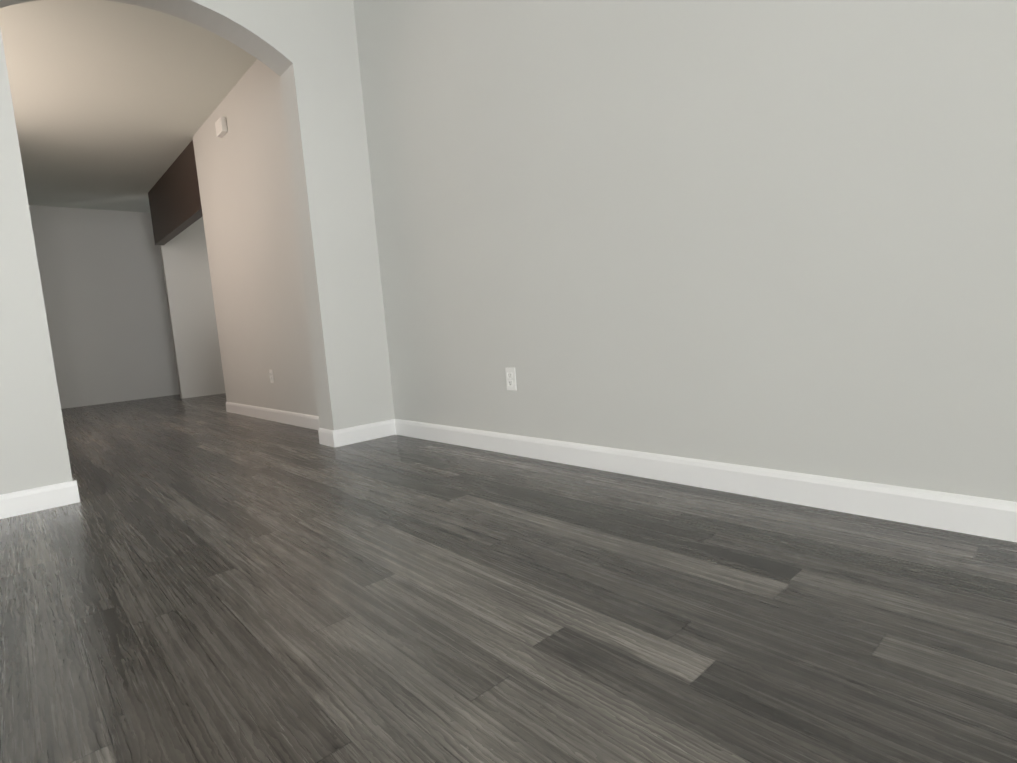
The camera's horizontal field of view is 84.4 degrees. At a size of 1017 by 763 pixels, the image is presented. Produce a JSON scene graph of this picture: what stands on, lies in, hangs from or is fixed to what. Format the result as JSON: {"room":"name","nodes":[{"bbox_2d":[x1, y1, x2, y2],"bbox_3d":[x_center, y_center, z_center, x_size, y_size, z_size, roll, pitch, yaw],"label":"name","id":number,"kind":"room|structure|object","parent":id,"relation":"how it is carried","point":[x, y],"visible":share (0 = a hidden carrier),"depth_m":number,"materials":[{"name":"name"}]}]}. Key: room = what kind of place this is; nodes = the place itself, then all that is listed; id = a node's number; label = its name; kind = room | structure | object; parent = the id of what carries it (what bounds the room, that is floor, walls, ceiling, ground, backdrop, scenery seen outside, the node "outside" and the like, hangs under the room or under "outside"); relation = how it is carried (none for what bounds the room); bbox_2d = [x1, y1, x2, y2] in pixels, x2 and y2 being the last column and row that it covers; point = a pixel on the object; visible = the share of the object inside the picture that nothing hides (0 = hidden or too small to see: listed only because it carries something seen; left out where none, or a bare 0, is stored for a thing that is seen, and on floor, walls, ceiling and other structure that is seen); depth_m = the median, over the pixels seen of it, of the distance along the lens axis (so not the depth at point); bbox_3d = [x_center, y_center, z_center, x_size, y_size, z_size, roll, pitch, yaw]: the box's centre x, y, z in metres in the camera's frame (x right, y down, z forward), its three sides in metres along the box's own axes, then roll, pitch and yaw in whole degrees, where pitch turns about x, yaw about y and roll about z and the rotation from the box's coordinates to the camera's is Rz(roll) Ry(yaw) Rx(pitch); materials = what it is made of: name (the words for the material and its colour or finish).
{"room":"empty living room","nodes":[
{"label":"empty living room","id":0,"kind":"room"},
{"bbox_2d":[29,205,179,408],"bbox_3d":[-5.357,-1.140,8.447,4.350,2.740,0.100,-10,8,-42],"label":"wall","id":1,"kind":"structure","parent":0,"point":[105,297],"depth_m":8.01,"materials":[{"name":"beige paint"}]},
{"bbox_2d":[0,0,256,212],"bbox_3d":[-1.871,-2.049,0.587,9.400,0.060,16.200,-10,8,-42],"label":"ceiling","id":2,"kind":"structure","parent":0,"point":[115,105],"depth_m":4.46,"materials":[{"name":"white paint"}]},
{"bbox_2d":[148,140,202,244],"bbox_3d":[-3.837,-2.110,6.491,0.100,0.670,2.400,-10,8,-42],"label":"header beam","id":3,"kind":"structure","parent":0,"point":[174,201],"depth_m":6.33,"materials":[{"name":"brown wood"}]},
{"bbox_2d":[159,216,225,398],"bbox_3d":[-4.074,-1.223,8.256,1.650,2.740,0.100,-10,8,-42],"label":"wall","id":4,"kind":"structure","parent":0,"point":[189,293],"depth_m":7.87,"materials":[{"name":"beige paint"}]},
{"bbox_2d":[0,0,394,494],"bbox_3d":[-2.187,-0.801,2.492,3.450,2.740,0.200,-10,8,-42],"label":"wall","id":5,"kind":"structure","parent":0,"point":[306,51],"depth_m":3.29,"materials":[{"name":"beige paint"}]},
{"bbox_2d":[0,477,79,518],"bbox_3d":[-2.665,0.620,1.945,1.884,0.102,0.030,-10,8,-42],"label":"baseboard","id":6,"kind":"structure","parent":5,"relation":"attached to","point":[22,502],"depth_m":2.48,"materials":[{"name":"white wood"}]},
{"bbox_2d":[328,419,395,447],"bbox_3d":[-0.907,0.324,3.535,0.419,0.102,0.014,-10,8,-42],"label":"baseboard","id":7,"kind":"structure","parent":5,"relation":"attached to","point":[351,435],"depth_m":3.51,"materials":[{"name":"white wood"}]},
{"bbox_2d":[193,59,318,415],"bbox_3d":[-2.022,-1.029,4.656,0.120,2.740,2.800,-10,8,-42],"label":"wall","id":8,"kind":"structure","parent":0,"point":[248,206],"depth_m":4.60,"materials":[{"name":"beige paint"}]},
{"bbox_2d":[215,117,227,137],"bbox_3d":[-2.463,-2.178,4.806,0.047,0.120,0.170,-10,8,-42],"label":"door chime","id":9,"kind":"object","parent":8,"relation":"attached to","point":[221,127],"visible":1,"depth_m":4.76,"materials":[{"name":"white plastic"}]},
{"bbox_2d":[269,370,273,382],"bbox_3d":[-1.993,-0.044,4.710,0.010,0.114,0.070,-10,8,-42],"label":"outlet","id":10,"kind":"object","parent":8,"relation":"attached to","point":[271,376],"visible":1,"depth_m":4.70,"materials":[{"name":"white plastic"}]},
{"bbox_2d":[226,402,327,433],"bbox_3d":[-1.967,0.288,4.742,0.014,0.102,2.800,-10,8,-42],"label":"baseboard","id":11,"kind":"structure","parent":8,"relation":"attached to","point":[292,418],"depth_m":4.67,"materials":[{"name":"white wood"}]},
{"bbox_2d":[0,393,1016,762],"bbox_3d":[-1.651,0.729,0.862,9.400,0.060,16.200,-10,8,-42],"label":"floor","id":12,"kind":"structure","parent":0,"point":[204,579],"depth_m":1.27,"materials":[{"name":"grey wood"}]},
{"bbox_2d":[353,0,1016,501],"bbox_3d":[2.354,-0.926,0.120,0.140,2.740,9.800,-10,8,-42],"label":"wall","id":13,"kind":"structure","parent":0,"point":[773,234],"depth_m":1.94,"materials":[{"name":"beige paint"}]},
{"bbox_2d":[505,368,516,390],"bbox_3d":[0.011,-0.012,2.787,0.010,0.114,0.070,-10,8,-42],"label":"outlet","id":14,"kind":"object","parent":13,"relation":"attached to","point":[511,378],"visible":1,"depth_m":2.78,"materials":[{"name":"white plastic"}]},
{"bbox_2d":[392,419,1016,541],"bbox_3d":[1.045,0.350,1.701,0.014,0.102,5.352,-10,8,-42],"label":"baseboard","id":15,"kind":"structure","parent":13,"relation":"attached to","point":[982,516],"depth_m":1.88,"materials":[{"name":"white wood"}]}
]}

